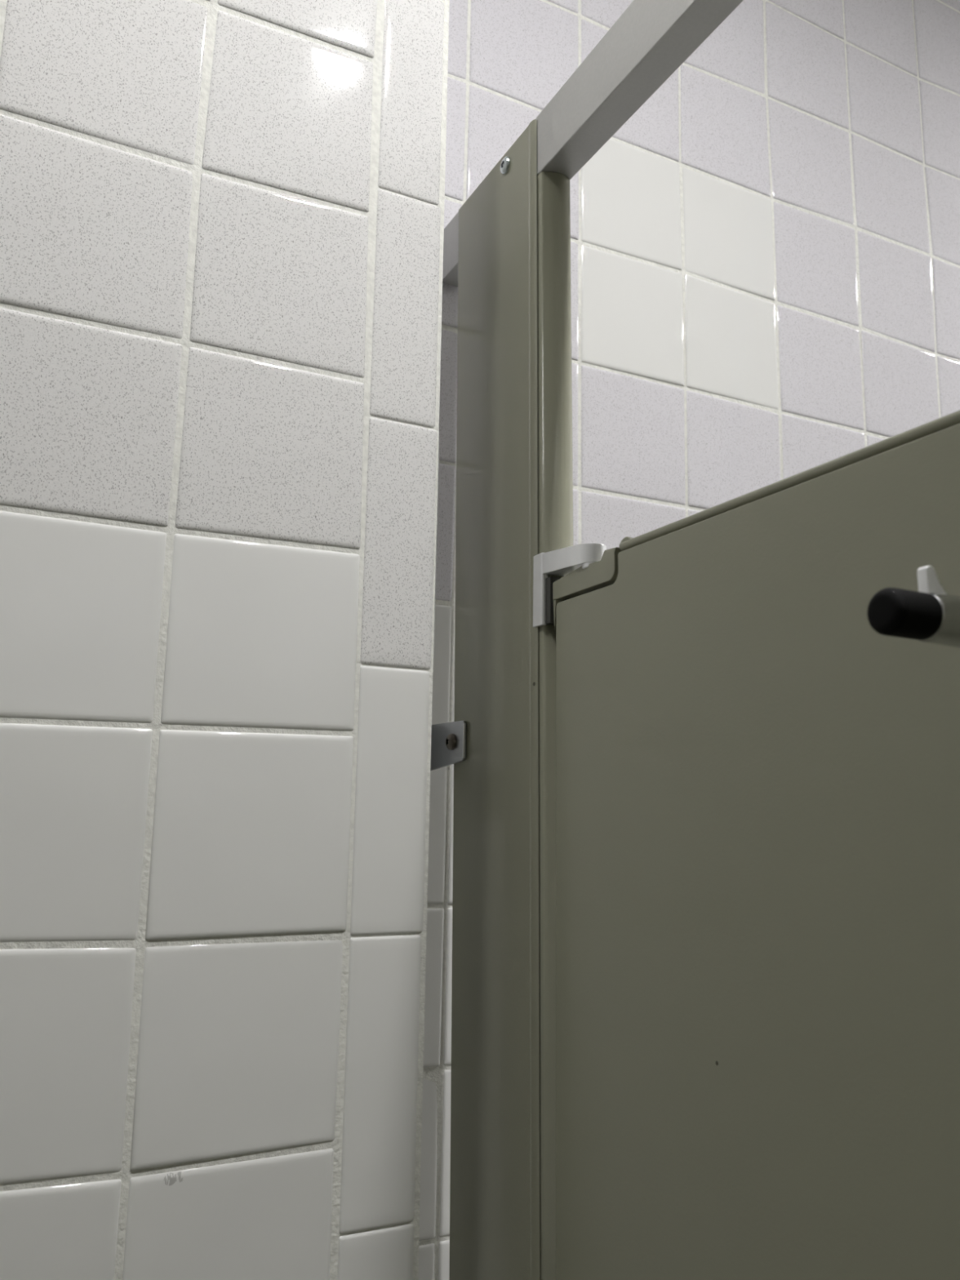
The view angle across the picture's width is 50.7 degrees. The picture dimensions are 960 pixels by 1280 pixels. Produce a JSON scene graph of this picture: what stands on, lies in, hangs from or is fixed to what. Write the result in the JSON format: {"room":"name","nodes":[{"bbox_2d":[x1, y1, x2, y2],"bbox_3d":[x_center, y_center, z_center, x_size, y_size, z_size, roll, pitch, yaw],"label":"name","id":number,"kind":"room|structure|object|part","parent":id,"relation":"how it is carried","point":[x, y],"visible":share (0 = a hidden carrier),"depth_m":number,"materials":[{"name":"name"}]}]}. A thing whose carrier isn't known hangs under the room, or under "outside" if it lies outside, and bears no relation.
{"room":"public restroom stall","nodes":[
{"label":"public restroom stall","id":0,"kind":"room"},
{"bbox_2d":[0,0,449,1279],"bbox_3d":[-0.778,0.365,0.240,1.612,2.630,0.118,6,-11,-26],"label":"wall","id":1,"kind":"structure","parent":0,"point":[222,221],"depth_m":0.56,"materials":[{"name":"tile"}]},
{"bbox_2d":[417,0,959,1279],"bbox_3d":[0.699,0.541,1.101,1.859,2.630,0.121,6,-11,-26],"label":"wall","id":2,"kind":"structure","parent":0,"point":[765,254],"depth_m":0.94,"materials":[{"name":"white tile"}]},
{"bbox_2d":[430,720,466,771],"bbox_3d":[-0.038,0.072,0.695,0.032,0.034,0.068,6,-11,-26],"label":"wall bracket","id":3,"kind":"object","parent":2,"relation":"attached to","point":[448,740],"visible":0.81,"depth_m":0.69,"materials":[{"name":"metal"}]},
{"bbox_3d":[0.601,1.604,-0.727,3.650,0.100,2.937,6,-11,-26],"label":"floor","id":4,"kind":"structure","parent":0,"visible":0},
{"bbox_2d":[448,119,606,1279],"bbox_3d":[0.017,0.695,0.514,0.034,2.101,0.182,6,-11,-26],"label":"pilaster","id":5,"kind":"object","parent":4,"relation":"on","point":[514,464],"depth_m":0.63,"materials":[{"name":"green metal"}]},
{"bbox_3d":[0.043,-0.029,0.609,0.020,0.044,0.011,6,-11,-26],"label":"mounting plate","id":6,"kind":"part","parent":5,"relation":"part of","materials":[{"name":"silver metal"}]},
{"bbox_3d":[0.010,0.620,0.546,0.022,1.859,0.139,6,-11,-26],"label":"post","id":7,"kind":"part","parent":5,"relation":"part of","materials":[{"name":"green metal"}]},
{"bbox_3d":[0.054,-0.033,0.587,0.020,0.044,0.061,6,-11,-26],"label":"hinge bracket","id":8,"kind":"part","parent":5,"relation":"part of","materials":[{"name":"silver metal"}]},
{"bbox_3d":[0.055,-0.047,0.585,0.015,0.016,0.053,6,-11,-26],"label":"arm","id":9,"kind":"part","parent":5,"relation":"part of","materials":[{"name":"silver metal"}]},
{"bbox_2d":[552,409,959,1279],"bbox_3d":[0.155,0.582,0.214,0.084,1.365,0.589,6,-11,-26],"label":"door","id":10,"kind":"structure","parent":5,"relation":"attached to","point":[757,691],"depth_m":0.42,"materials":[{"name":"green metal"}]},
{"bbox_3d":[0.051,-0.014,0.594,0.018,0.018,0.003,6,-11,-26],"label":"casting leg","id":11,"kind":"part","parent":10,"relation":"part of","materials":[{"name":"green metal"}]},
{"bbox_3d":[0.156,-0.005,0.325,0.039,0.028,0.028,6,-11,-26],"label":"hook stem","id":12,"kind":"part","parent":10,"relation":"part of","materials":[{"name":"silver metal"}]},
{"bbox_3d":[0.381,0.597,-0.201,0.034,2.059,0.347,6,-11,-26],"label":"pilaster","id":13,"kind":"object","parent":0,"visible":0},
{"bbox_2d":[442,0,743,286],"bbox_3d":[0.301,-0.406,0.172,0.041,0.057,1.432,6,-11,-26],"label":"headrail","id":14,"kind":"object","parent":13,"relation":"attached to","point":[651,40],"visible":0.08,"depth_m":0.59,"materials":[{"name":"metal"}]}
]}

